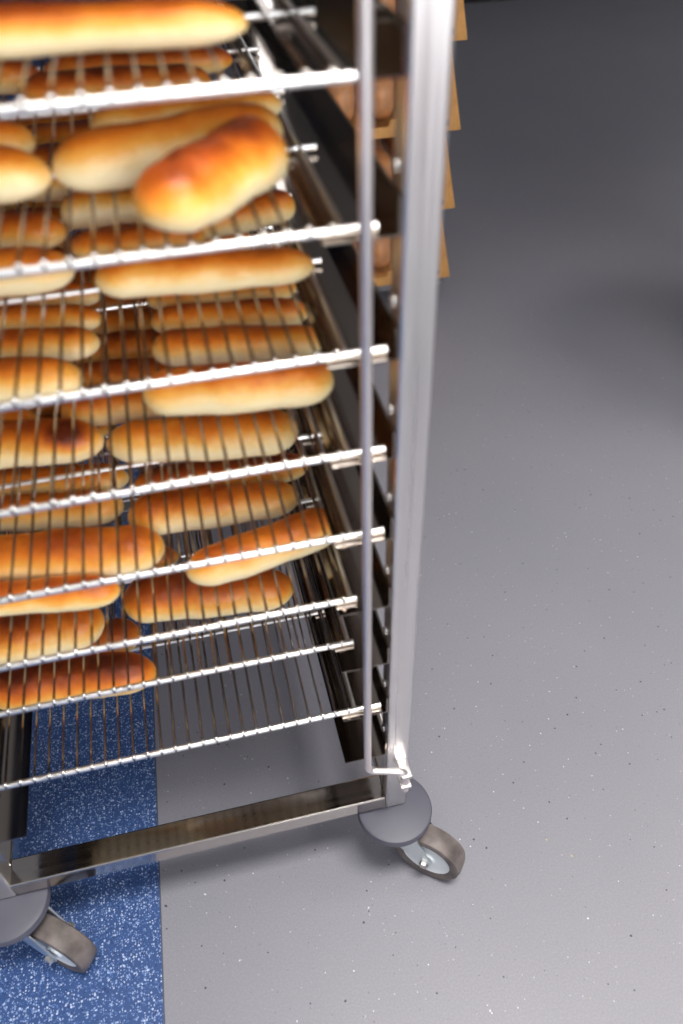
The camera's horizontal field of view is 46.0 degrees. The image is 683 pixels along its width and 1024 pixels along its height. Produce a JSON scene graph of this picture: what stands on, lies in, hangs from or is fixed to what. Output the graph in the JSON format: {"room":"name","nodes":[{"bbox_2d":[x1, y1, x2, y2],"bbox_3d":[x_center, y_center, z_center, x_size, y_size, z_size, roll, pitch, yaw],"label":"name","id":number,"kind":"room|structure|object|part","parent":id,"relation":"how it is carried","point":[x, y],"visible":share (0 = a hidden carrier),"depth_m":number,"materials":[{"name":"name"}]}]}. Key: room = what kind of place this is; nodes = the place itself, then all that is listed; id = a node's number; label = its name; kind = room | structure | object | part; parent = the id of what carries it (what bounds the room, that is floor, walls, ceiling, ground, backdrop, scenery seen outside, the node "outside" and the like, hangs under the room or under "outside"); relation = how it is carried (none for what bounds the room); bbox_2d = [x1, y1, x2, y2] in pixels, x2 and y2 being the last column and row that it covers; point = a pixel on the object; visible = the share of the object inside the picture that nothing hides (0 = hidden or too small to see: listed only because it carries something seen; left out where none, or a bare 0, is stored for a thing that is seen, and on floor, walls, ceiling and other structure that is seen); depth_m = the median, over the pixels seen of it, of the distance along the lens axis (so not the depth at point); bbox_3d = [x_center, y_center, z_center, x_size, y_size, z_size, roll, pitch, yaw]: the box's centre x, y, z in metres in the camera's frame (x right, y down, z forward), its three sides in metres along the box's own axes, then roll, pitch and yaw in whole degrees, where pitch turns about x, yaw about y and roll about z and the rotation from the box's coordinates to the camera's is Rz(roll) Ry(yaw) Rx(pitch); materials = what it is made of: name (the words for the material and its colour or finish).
{"room":"commercial kitchen","nodes":[
{"label":"commercial kitchen","id":0,"kind":"room"},
{"bbox_2d":[0,0,682,1023],"bbox_3d":[0.755,-1.164,2.759,8.800,0.050,10.200,-10,45,-9],"label":"floor","id":1,"kind":"structure","parent":0,"point":[546,726],"depth_m":1.25,"materials":[{"name":"grey plastic"}]},
{"bbox_2d":[150,627,164,1023],"bbox_3d":[-0.642,-0.911,2.546,0.002,0.050,10.206,-9,44,-7],"label":"trim","id":2,"kind":"structure","parent":1,"relation":"attached to","point":[150,627],"depth_m":1.06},
{"bbox_2d":[0,0,464,972],"bbox_3d":[-0.241,-0.348,0.633,0.639,1.780,0.730,-10,45,-9],"label":"trolley","id":3,"kind":"object","parent":1,"relation":"on","point":[412,46],"visible":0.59,"depth_m":0.66,"materials":[{"name":"silver metal"}]},
{"bbox_3d":[-0.409,-0.160,0.357,0.025,1.659,0.025,-10,45,-8],"label":"post","id":4,"kind":"part","parent":3,"relation":"part of","materials":[{"name":"silver metal"}]},
{"bbox_3d":[-0.458,0.224,1.134,0.025,0.024,0.575,-10,45,-8],"label":"rail","id":5,"kind":"part","parent":3,"relation":"part of","materials":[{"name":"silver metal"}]},
{"bbox_3d":[-0.299,-0.016,1.377,0.440,0.024,0.033,-10,45,-8],"label":"rail","id":6,"kind":"part","parent":3,"relation":"part of","materials":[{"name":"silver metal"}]},
{"bbox_2d":[0,416,353,716],"bbox_3d":[-0.240,-0.036,0.972,0.394,0.008,0.591,-10,45,-9],"label":"wire shelf","id":7,"kind":"object","parent":3,"relation":"on","point":[99,693],"visible":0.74,"depth_m":0.78,"materials":[{"name":"silver metal"}]},
{"bbox_2d":[0,608,104,664],"bbox_3d":[-0.302,0.117,0.782,0.140,0.042,0.052,-11,45,-9],"label":"bun","id":8,"kind":"object","parent":7,"relation":"on","point":[83,617],"visible":0.71,"depth_m":0.77,"materials":[{"name":"orange food"}]},
{"bbox_2d":[111,546,178,576],"bbox_3d":[-0.244,0.054,0.855,0.140,0.029,0.036,-8,44,-6],"label":"bun","id":9,"kind":"object","parent":7,"relation":"on","point":[161,563],"visible":0.18,"depth_m":0.85,"materials":[{"name":"brown food"}]},
{"bbox_2d":[124,568,292,622],"bbox_3d":[-0.135,0.081,0.814,0.172,0.042,0.054,-5,44,-3],"label":"bun","id":10,"kind":"object","parent":7,"relation":"on","point":[175,580],"visible":0.67,"depth_m":0.80,"materials":[{"name":"orange food"}]},
{"bbox_3d":[-0.242,-0.037,0.975,0.376,0.005,0.584,-10,45,-8],"label":"shelf frame","id":11,"kind":"part","parent":7,"relation":"part of","materials":[{"name":"metal"}]},
{"bbox_2d":[0,0,356,117],"bbox_3d":[-0.245,-0.385,0.585,0.394,0.008,0.591,-10,45,-9],"label":"wire shelf","id":12,"kind":"object","parent":3,"relation":"on","point":[336,74],"visible":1,"depth_m":0.40,"materials":[{"name":"silver metal"}]},
{"bbox_2d":[0,0,247,58],"bbox_3d":[-0.136,-0.258,0.427,0.172,0.025,0.032,-4,44,-2],"label":"bread loaf","id":13,"kind":"object","parent":12,"relation":"on","point":[28,29],"visible":1,"depth_m":0.42,"materials":[{"name":"orange food"}]},
{"bbox_3d":[-0.246,-0.386,0.588,0.376,0.005,0.584,-10,45,-8],"label":"shelf frame","id":14,"kind":"part","parent":12,"relation":"part of","materials":[{"name":"metal"}]},
{"bbox_2d":[0,408,356,671],"bbox_3d":[-0.238,-0.086,0.900,0.394,0.008,0.591,-10,45,-9],"label":"wire shelf","id":15,"kind":"object","parent":3,"relation":"on","point":[25,662],"visible":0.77,"depth_m":0.71,"materials":[{"name":"silver metal"}]},
{"bbox_2d":[29,402,62,413],"bbox_3d":[-0.346,-0.116,0.907,0.160,0.032,0.040,-6,44,-4],"label":"bun","id":16,"kind":"object","parent":15,"relation":"on","point":[45,409],"visible":0.02,"depth_m":0.89,"materials":[{"name":"brown food"}]},
{"bbox_2d":[0,575,119,615],"bbox_3d":[-0.275,0.073,0.711,0.157,0.027,0.035,-4,44,-2],"label":"bun","id":17,"kind":"object","parent":15,"relation":"on","point":[95,597],"visible":0.82,"depth_m":0.70,"materials":[{"name":"orange food"}]},
{"bbox_2d":[0,490,123,531],"bbox_3d":[-0.298,-0.002,0.787,0.168,0.032,0.040,-3,44,-2],"label":"bun","id":18,"kind":"object","parent":15,"relation":"on","point":[107,506],"visible":0.65,"depth_m":0.77,"materials":[{"name":"orange food"}]},
{"bbox_2d":[0,463,128,495],"bbox_3d":[-0.311,-0.030,0.818,0.188,0.030,0.038,-3,44,-1],"label":"bun","id":19,"kind":"object","parent":15,"relation":"on","point":[122,477],"visible":0.52,"depth_m":0.81,"materials":[{"name":"orange food"}]},
{"bbox_2d":[35,413,107,436],"bbox_3d":[-0.333,-0.090,0.878,0.160,0.034,0.043,-5,44,-3],"label":"bun","id":20,"kind":"object","parent":15,"relation":"on","point":[104,429],"visible":0.07,"depth_m":0.87,"materials":[{"name":"brown food"}]},
{"bbox_2d":[0,525,164,580],"bbox_3d":[-0.264,0.037,0.739,0.202,0.041,0.052,-3,44,-1],"label":"bun","id":21,"kind":"object","parent":15,"relation":"on","point":[74,535],"visible":0.81,"depth_m":0.72,"materials":[{"name":"orange food"}]},
{"bbox_2d":[128,480,298,534],"bbox_3d":[-0.124,-0.007,0.783,0.166,0.037,0.047,-8,44,-6],"label":"bun","id":22,"kind":"object","parent":15,"relation":"on","point":[176,525],"visible":0.76,"depth_m":0.77,"materials":[{"name":"orange food"}]},
{"bbox_2d":[134,452,307,494],"bbox_3d":[-0.122,-0.040,0.821,0.177,0.030,0.038,-7,44,-5],"label":"bun","id":23,"kind":"object","parent":15,"relation":"on","point":[200,467],"visible":0.38,"depth_m":0.81,"materials":[{"name":"brown food"}]},
{"bbox_2d":[185,508,331,585],"bbox_3d":[-0.070,0.031,0.743,0.152,0.034,0.044,-19,47,-17],"label":"bun","id":24,"kind":"object","parent":15,"relation":"on","point":[219,574],"visible":0.63,"depth_m":0.73,"materials":[{"name":"orange food"}]},
{"bbox_3d":[-0.240,-0.088,0.903,0.376,0.005,0.584,-10,45,-8],"label":"shelf frame","id":25,"kind":"part","parent":15,"relation":"part of","materials":[{"name":"metal"}]},
{"bbox_2d":[0,0,377,279],"bbox_3d":[-0.250,-0.331,0.654,0.420,0.008,0.591,-10,45,-9],"label":"wire shelf","id":26,"kind":"object","parent":3,"relation":"on","point":[44,267],"visible":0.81,"depth_m":0.47,"materials":[{"name":"silver metal"}]},
{"bbox_2d":[0,120,36,152],"bbox_3d":[-0.286,-0.252,0.550,0.153,0.027,0.034,-1,44,1],"label":"bun","id":27,"kind":"object","parent":26,"relation":"on","point":[13,134],"visible":0.71,"depth_m":0.54,"materials":[{"name":"orange food"}]},
{"bbox_2d":[0,59,39,94],"bbox_3d":[-0.323,-0.352,0.655,0.153,0.026,0.034,-5,44,-3],"label":"bun","id":28,"kind":"object","parent":26,"relation":"on","point":[12,70],"visible":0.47,"depth_m":0.65,"materials":[{"name":"brown food"}]},
{"bbox_2d":[0,144,51,203],"bbox_3d":[-0.262,-0.209,0.498,0.163,0.036,0.046,-2,44,0],"label":"bun","id":29,"kind":"object","parent":26,"relation":"on","point":[23,176],"visible":1,"depth_m":0.49,"materials":[{"name":"beige food"}]},
{"bbox_2d":[24,63,210,101],"bbox_3d":[-0.178,-0.338,0.636,0.148,0.026,0.034,-8,44,-6],"label":"bun","id":30,"kind":"object","parent":26,"relation":"on","point":[178,75],"visible":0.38,"depth_m":0.62,"materials":[{"name":"brown food"}]},
{"bbox_2d":[43,45,231,73],"bbox_3d":[-0.172,-0.379,0.680,0.158,0.023,0.030,-6,44,-4],"label":"bun","id":31,"kind":"object","parent":26,"relation":"on","point":[200,57],"visible":0.5,"depth_m":0.67,"materials":[{"name":"brown food"}]},
{"bbox_2d":[52,102,282,191],"bbox_3d":[-0.111,-0.239,0.523,0.155,0.036,0.046,-20,47,-18],"label":"bread loaf","id":32,"kind":"object","parent":26,"relation":"on","point":[108,157],"visible":0.72,"depth_m":0.50,"materials":[{"name":"beige food"}]},
{"bbox_2d":[90,91,281,127],"bbox_3d":[-0.112,-0.291,0.586,0.140,0.024,0.030,-11,45,-9],"label":"bun","id":33,"kind":"object","parent":26,"relation":"on","point":[138,112],"visible":0.38,"depth_m":0.57,"materials":[{"name":"brown food"}]},
{"bbox_2d":[133,115,287,232],"bbox_3d":[-0.074,-0.198,0.469,0.052,0.040,0.114,22,49,23],"label":"bun","id":34,"kind":"object","parent":26,"relation":"on","point":[198,184],"visible":1,"depth_m":0.45,"materials":[{"name":"orange food"}]},
{"bbox_3d":[-0.247,-0.333,0.658,0.376,0.005,0.584,-10,45,-8],"label":"shelf frame","id":35,"kind":"part","parent":26,"relation":"part of","materials":[{"name":"metal"}]},
{"bbox_2d":[0,416,380,790],"bbox_3d":[-0.234,0.042,1.016,0.427,0.008,0.591,-10,45,-9],"label":"wire shelf","id":36,"kind":"object","parent":3,"relation":"on","point":[354,709],"visible":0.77,"depth_m":0.84,"materials":[{"name":"silver metal"}]},
{"bbox_2d":[0,651,155,709],"bbox_3d":[-0.284,0.174,0.847,0.176,0.043,0.054,-6,44,-4],"label":"bun","id":37,"kind":"object","parent":36,"relation":"on","point":[76,675],"visible":0.62,"depth_m":0.83,"materials":[{"name":"brown food"}]},
{"bbox_2d":[86,618,138,651],"bbox_3d":[-0.299,0.143,0.884,0.152,0.036,0.046,-7,44,-5],"label":"bun","id":38,"kind":"object","parent":36,"relation":"on","point":[132,628],"visible":0.24,"depth_m":0.88,"materials":[{"name":"brown food"}]},
{"bbox_3d":[-0.235,0.041,1.019,0.376,0.005,0.584,-10,45,-8],"label":"shelf frame","id":39,"kind":"part","parent":36,"relation":"part of","materials":[{"name":"metal"}]},
{"bbox_2d":[0,232,383,604],"bbox_3d":[-0.240,-0.145,0.835,0.427,0.008,0.591,-10,45,-9],"label":"wire shelf","id":40,"kind":"object","parent":3,"relation":"on","point":[10,598],"visible":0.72,"depth_m":0.66,"materials":[{"name":"silver metal"}]},
{"bbox_2d":[0,408,35,420],"bbox_3d":[-0.341,-0.079,0.743,0.120,0.032,0.040,-7,44,-5],"label":"bun","id":41,"kind":"object","parent":40,"relation":"on","point":[12,415],"visible":0.24,"depth_m":0.74,"materials":[{"name":"brown food"}]},
{"bbox_2d":[0,418,104,468],"bbox_3d":[-0.297,-0.062,0.719,0.168,0.040,0.051,-4,44,-3],"label":"bun","id":42,"kind":"object","parent":40,"relation":"on","point":[46,425],"visible":0.8,"depth_m":0.70,"materials":[{"name":"orange food"}]},
{"bbox_2d":[71,230,85,254],"bbox_3d":[-0.269,-0.341,1.011,0.154,0.034,0.043,-7,44,-5],"label":"bun","id":43,"kind":"object","parent":40,"relation":"on","point":[78,232],"visible":0.02,"depth_m":0.99,"materials":[{"name":"brown food"}]},
{"bbox_2d":[71,267,97,285],"bbox_3d":[-0.253,-0.271,0.938,0.154,0.033,0.042,-6,44,-4],"label":"bun","id":44,"kind":"object","parent":40,"relation":"on","point":[92,270],"visible":0.05,"depth_m":0.92,"materials":[{"name":"brown food"}]},
{"bbox_2d":[67,329,160,364],"bbox_3d":[-0.211,-0.172,0.834,0.154,0.033,0.042,-6,44,-4],"label":"bun","id":45,"kind":"object","parent":40,"relation":"on","point":[113,339],"visible":0.16,"depth_m":0.82,"materials":[{"name":"brown food"}]},
{"bbox_2d":[60,391,170,425],"bbox_3d":[-0.190,-0.106,0.766,0.154,0.033,0.042,-7,44,-5],"label":"bun","id":46,"kind":"object","parent":40,"relation":"on","point":[117,401],"visible":0.25,"depth_m":0.75,"materials":[{"name":"orange food"}]},
{"bbox_2d":[91,293,147,309],"bbox_3d":[-0.243,-0.239,0.906,0.154,0.032,0.040,-6,44,-4],"label":"bun","id":47,"kind":"object","parent":40,"relation":"on","point":[110,301],"visible":0.02,"depth_m":0.89,"materials":[{"name":"brown food"}]},
{"bbox_2d":[91,307,157,333],"bbox_3d":[-0.229,-0.203,0.869,0.154,0.031,0.040,-7,44,-5],"label":"bun","id":48,"kind":"object","parent":40,"relation":"on","point":[112,317],"visible":0.08,"depth_m":0.85,"materials":[{"name":"brown food"}]},
{"bbox_2d":[75,357,208,386],"bbox_3d":[-0.200,-0.137,0.799,0.154,0.031,0.040,-5,44,-3],"label":"bun","id":49,"kind":"object","parent":40,"relation":"on","point":[115,365],"visible":0.16,"depth_m":0.78,"materials":[{"name":"brown food"}]},
{"bbox_2d":[107,409,297,463],"bbox_3d":[-0.124,-0.069,0.721,0.171,0.038,0.049,-5,44,-3],"label":"bun","id":50,"kind":"object","parent":40,"relation":"on","point":[209,422],"visible":0.77,"depth_m":0.70,"materials":[{"name":"orange food"}]},
{"bbox_3d":[-0.241,-0.146,0.839,0.376,0.005,0.584,-10,45,-8],"label":"shelf frame","id":51,"kind":"part","parent":40,"relation":"part of","materials":[{"name":"metal"}]},
{"bbox_2d":[0,226,385,517],"bbox_3d":[-0.242,-0.207,0.775,0.427,0.008,0.591,-10,45,-9],"label":"wire shelf","id":52,"kind":"object","parent":3,"relation":"on","point":[347,453],"visible":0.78,"depth_m":0.60,"materials":[{"name":"silver metal"}]},
{"bbox_2d":[0,200,61,210],"bbox_3d":[-0.378,-0.336,0.885,0.160,0.033,0.043,-6,44,-4],"label":"bun","id":53,"kind":"object","parent":52,"relation":"on","point":[57,204],"visible":0.06,"depth_m":0.87,"materials":[{"name":"brown food"}]},
{"bbox_2d":[4,207,73,231],"bbox_3d":[-0.362,-0.303,0.853,0.160,0.030,0.038,-7,44,-5],"label":"bun","id":54,"kind":"object","parent":52,"relation":"on","point":[55,212],"visible":0.09,"depth_m":0.84,"materials":[{"name":"brown food"}]},
{"bbox_2d":[0,356,84,402],"bbox_3d":[-0.287,-0.105,0.641,0.163,0.036,0.045,-3,44,-1],"label":"bun","id":55,"kind":"object","parent":52,"relation":"on","point":[70,372],"visible":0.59,"depth_m":0.63,"materials":[{"name":"brown food"}]},
{"bbox_2d":[0,281,98,305],"bbox_3d":[-0.299,-0.200,0.747,0.152,0.026,0.034,-3,44,-1],"label":"bun","id":56,"kind":"object","parent":52,"relation":"on","point":[89,299],"visible":0.28,"depth_m":0.74,"materials":[{"name":"brown food"}]},
{"bbox_2d":[0,304,99,330],"bbox_3d":[-0.289,-0.172,0.718,0.150,0.025,0.031,-1,44,1],"label":"bun","id":57,"kind":"object","parent":52,"relation":"on","point":[52,314],"visible":0.62,"depth_m":0.71,"materials":[{"name":"brown food"}]},
{"bbox_2d":[0,327,100,360],"bbox_3d":[-0.283,-0.142,0.686,0.152,0.027,0.034,-2,44,-1],"label":"bun","id":58,"kind":"object","parent":52,"relation":"on","point":[71,335],"visible":0.77,"depth_m":0.67,"materials":[{"name":"brown food"}]},
{"bbox_2d":[57,238,66,249],"bbox_3d":[-0.358,-0.268,0.816,0.160,0.031,0.039,-5,44,-3],"label":"bun","id":59,"kind":"object","parent":52,"relation":"on","point":[61,244],"visible":0.04,"depth_m":0.81,"materials":[{"name":"brown food"}]},
{"bbox_2d":[50,246,74,258],"bbox_3d":[-0.340,-0.236,0.780,0.160,0.033,0.042,-7,44,-6],"label":"bun","id":60,"kind":"object","parent":52,"relation":"on","point":[55,248],"visible":0.06,"depth_m":0.78,"materials":[{"name":"brown food"}]},
{"bbox_2d":[95,224,129,228],"bbox_3d":[-0.179,-0.300,0.843,0.160,0.031,0.038,-6,44,-5],"label":"bun","id":61,"kind":"object","parent":52,"relation":"on","point":[120,225],"visible":0.02,"depth_m":0.82,"materials":[{"name":"brown food"}]},
{"bbox_2d":[146,283,295,309],"bbox_3d":[-0.111,-0.202,0.743,0.138,0.024,0.031,-6,44,-4],"label":"bun","id":62,"kind":"object","parent":52,"relation":"on","point":[283,291],"visible":0.4,"depth_m":0.73,"materials":[{"name":"brown food"}]},
{"bbox_2d":[205,233,250,248],"bbox_3d":[-0.169,-0.266,0.806,0.160,0.031,0.040,-6,44,-4],"label":"bun","id":63,"kind":"object","parent":52,"relation":"on","point":[244,234],"visible":0.06,"depth_m":0.80,"materials":[{"name":"beige food"}]},
{"bbox_2d":[151,297,306,332],"bbox_3d":[-0.099,-0.174,0.712,0.139,0.026,0.033,-4,44,-3],"label":"bun","id":64,"kind":"object","parent":52,"relation":"on","point":[171,319],"visible":0.59,"depth_m":0.70,"materials":[{"name":"brown food"}]},
{"bbox_2d":[152,325,319,366],"bbox_3d":[-0.087,-0.142,0.677,0.146,0.029,0.037,-3,44,-1],"label":"bun","id":65,"kind":"object","parent":52,"relation":"on","point":[215,336],"visible":0.71,"depth_m":0.67,"materials":[{"name":"brown food"}]},
{"bbox_2d":[143,357,333,415],"bbox_3d":[-0.080,-0.099,0.627,0.149,0.036,0.045,-5,44,-3],"label":"bun","id":66,"kind":"object","parent":52,"relation":"on","point":[301,386],"visible":0.82,"depth_m":0.61,"materials":[{"name":"brown food"}]},
{"bbox_3d":[-0.243,-0.209,0.778,0.376,0.005,0.584,-10,45,-8],"label":"shelf frame","id":67,"kind":"part","parent":52,"relation":"part of","materials":[{"name":"metal"}]},
{"bbox_2d":[0,185,386,411],"bbox_3d":[-0.244,-0.270,0.715,0.427,0.008,0.591,-10,45,-9],"label":"wire shelf","id":68,"kind":"object","parent":3,"relation":"on","point":[126,386],"visible":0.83,"depth_m":0.54,"materials":[{"name":"silver metal"}]},
{"bbox_2d":[0,211,66,248],"bbox_3d":[-0.298,-0.226,0.646,0.155,0.028,0.037,1,44,3],"label":"bun","id":69,"kind":"object","parent":68,"relation":"on","point":[34,221],"visible":0.79,"depth_m":0.63,"materials":[{"name":"brown food"}]},
{"bbox_2d":[0,246,74,296],"bbox_3d":[-0.277,-0.175,0.591,0.160,0.032,0.041,-4,44,-3],"label":"bun","id":70,"kind":"object","parent":68,"relation":"on","point":[41,283],"visible":0.65,"depth_m":0.58,"materials":[{"name":"beige food"}]},
{"bbox_2d":[33,142,61,164],"bbox_3d":[-0.230,-0.330,0.750,0.154,0.031,0.040,-8,44,-6],"label":"bun","id":71,"kind":"object","parent":68,"relation":"on","point":[42,151],"visible":0.06,"depth_m":0.73,"materials":[{"name":"brown food"}]},
{"bbox_2d":[14,113,93,127],"bbox_3d":[-0.258,-0.404,0.826,0.154,0.032,0.042,-7,44,-5],"label":"bun","id":72,"kind":"object","parent":68,"relation":"on","point":[25,123],"visible":0.02,"depth_m":0.81,"materials":[{"name":"brown food"}]},
{"bbox_2d":[25,119,88,144],"bbox_3d":[-0.238,-0.365,0.785,0.154,0.034,0.044,-6,44,-4],"label":"bun","id":73,"kind":"object","parent":68,"relation":"on","point":[62,129],"visible":0.08,"depth_m":0.77,"materials":[{"name":"brown food"}]},
{"bbox_2d":[28,165,133,201],"bbox_3d":[-0.217,-0.296,0.714,0.154,0.032,0.041,-6,44,-4],"label":"bun","id":74,"kind":"object","parent":68,"relation":"on","point":[58,192],"visible":0.06,"depth_m":0.70,"materials":[{"name":"brown food"}]},
{"bbox_2d":[60,189,144,228],"bbox_3d":[-0.190,-0.256,0.675,0.091,0.028,0.036,-6,44,-4],"label":"bun","id":75,"kind":"object","parent":68,"relation":"on","point":[103,201],"visible":0.54,"depth_m":0.66,"materials":[{"name":"brown food"}]},
{"bbox_2d":[71,223,204,257],"bbox_3d":[-0.160,-0.213,0.631,0.104,0.025,0.031,-7,44,-5],"label":"bun","id":76,"kind":"object","parent":68,"relation":"on","point":[129,235],"visible":0.58,"depth_m":0.62,"materials":[{"name":"orange food"}]},
{"bbox_2d":[94,247,313,298],"bbox_3d":[-0.100,-0.177,0.589,0.160,0.029,0.037,-5,44,-3],"label":"bun","id":77,"kind":"object","parent":68,"relation":"on","point":[236,269],"visible":0.86,"depth_m":0.58,"materials":[{"name":"beige food"}]},
{"bbox_2d":[202,189,294,238],"bbox_3d":[-0.081,-0.246,0.661,0.091,0.027,0.034,-20,47,-17],"label":"bun","id":78,"kind":"object","parent":68,"relation":"on","point":[245,219],"visible":0.55,"depth_m":0.65,"materials":[{"name":"brown food"}]},
{"bbox_3d":[-0.245,-0.271,0.718,0.376,0.005,0.584,-10,45,-8],"label":"shelf frame","id":79,"kind":"part","parent":68,"relation":"part of","materials":[{"name":"metal"}]},
{"bbox_3d":[-0.164,0.382,0.960,0.440,0.024,0.033,-10,45,-8],"label":"rail","id":80,"kind":"part","parent":3,"relation":"part of","materials":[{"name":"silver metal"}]},
{"bbox_3d":[-0.005,0.142,1.203,0.025,0.024,0.575,-10,45,-8],"label":"rail","id":81,"kind":"part","parent":3,"relation":"part of","materials":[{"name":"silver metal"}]},
{"bbox_3d":[0.033,-0.220,0.407,0.051,1.504,0.008,0,44,2],"label":"retaining rod","id":82,"kind":"part","parent":3,"relation":"part of","materials":[{"name":"silver metal"}]},
{"bbox_3d":[0.043,-0.242,0.425,0.025,1.659,0.025,-10,45,-8],"label":"post","id":83,"kind":"part","parent":3,"relation":"part of","materials":[{"name":"silver metal"}]},
{"bbox_2d":[377,277,444,291],"bbox_3d":[0.028,-0.645,2.154,0.412,0.080,0.327,-10,45,-9],"label":"dolly","id":84,"kind":"object","parent":1,"relation":"on","point":[440,280],"visible":0.02,"depth_m":2.03,"materials":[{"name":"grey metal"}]},
{"bbox_2d":[357,224,449,286],"bbox_3d":[0.026,-0.736,2.064,0.425,0.176,0.341,-10,45,-9],"label":"carton","id":85,"kind":"object","parent":84,"relation":"on","point":[382,275],"visible":0.09,"depth_m":2.01,"materials":[{"name":"brown cardboard"}]},
{"bbox_2d":[356,238,390,267],"bbox_3d":[0.070,-0.730,2.084,0.088,0.123,0.300,-10,45,-9],"label":"loaf","id":86,"kind":"object","parent":85,"relation":"in","point":[381,247],"visible":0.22,"depth_m":1.99,"materials":[{"name":"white food"}]},
{"bbox_2d":[443,149,454,208],"bbox_3d":[0.022,-0.864,1.940,0.425,0.176,0.341,-10,45,-9],"label":"carton","id":87,"kind":"object","parent":85,"relation":"on","point":[448,199],"visible":0.08,"depth_m":1.88,"materials":[{"name":"brown cardboard"}]},
{"bbox_2d":[373,139,392,180],"bbox_3d":[0.066,-0.858,1.961,0.088,0.123,0.300,-10,45,-9],"label":"loaf","id":88,"kind":"object","parent":87,"relation":"on","point":[383,157],"visible":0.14,"depth_m":1.87,"materials":[{"name":"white food"}]},
{"bbox_2d":[381,137,393,159],"bbox_3d":[0.153,-0.873,1.974,0.088,0.123,0.300,-10,45,-9],"label":"loaf","id":89,"kind":"object","parent":87,"relation":"in","point":[387,143],"visible":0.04,"depth_m":1.96,"materials":[{"name":"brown food"}]},
{"bbox_2d":[350,57,460,138],"bbox_3d":[0.018,-0.991,1.817,0.425,0.176,0.341,-10,45,-9],"label":"carton","id":90,"kind":"object","parent":87,"relation":"on","point":[382,128],"visible":0.06,"depth_m":1.76,"materials":[{"name":"brown cardboard"}]},
{"bbox_2d":[325,83,354,119],"bbox_3d":[-0.026,-0.969,1.825,0.088,0.123,0.300,-10,45,-9],"label":"loaf","id":91,"kind":"object","parent":90,"relation":"on","point":[343,94],"visible":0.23,"depth_m":1.73,"materials":[{"name":"brown food"}]},
{"bbox_2d":[354,79,393,118],"bbox_3d":[0.062,-0.985,1.838,0.088,0.123,0.300,-10,45,-9],"label":"loaf","id":92,"kind":"object","parent":90,"relation":"on","point":[383,90],"visible":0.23,"depth_m":1.75,"materials":[{"name":"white food"}]},
{"bbox_2d":[454,0,466,40],"bbox_3d":[0.013,-1.119,1.694,0.425,0.176,0.341,-10,45,-9],"label":"carton","id":93,"kind":"object","parent":90,"relation":"on","point":[460,32],"visible":0.14,"depth_m":1.64,"materials":[{"name":"brown cardboard"}]},
{"bbox_2d":[382,0,395,11],"bbox_3d":[0.057,-1.113,1.714,0.088,0.123,0.300,-10,45,-9],"label":"loaf","id":94,"kind":"object","parent":93,"relation":"on","point":[391,3],"visible":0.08,"depth_m":1.62,"materials":[{"name":"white food"}]},
{"bbox_2d":[464,0,497,2],"bbox_3d":[0.898,-3.340,4.299,1.160,0.930,0.650,-10,45,-9],"label":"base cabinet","id":95,"kind":"object","parent":1,"relation":"on","point":[465,1],"visible":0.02,"depth_m":4.40,"materials":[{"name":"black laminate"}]}
]}

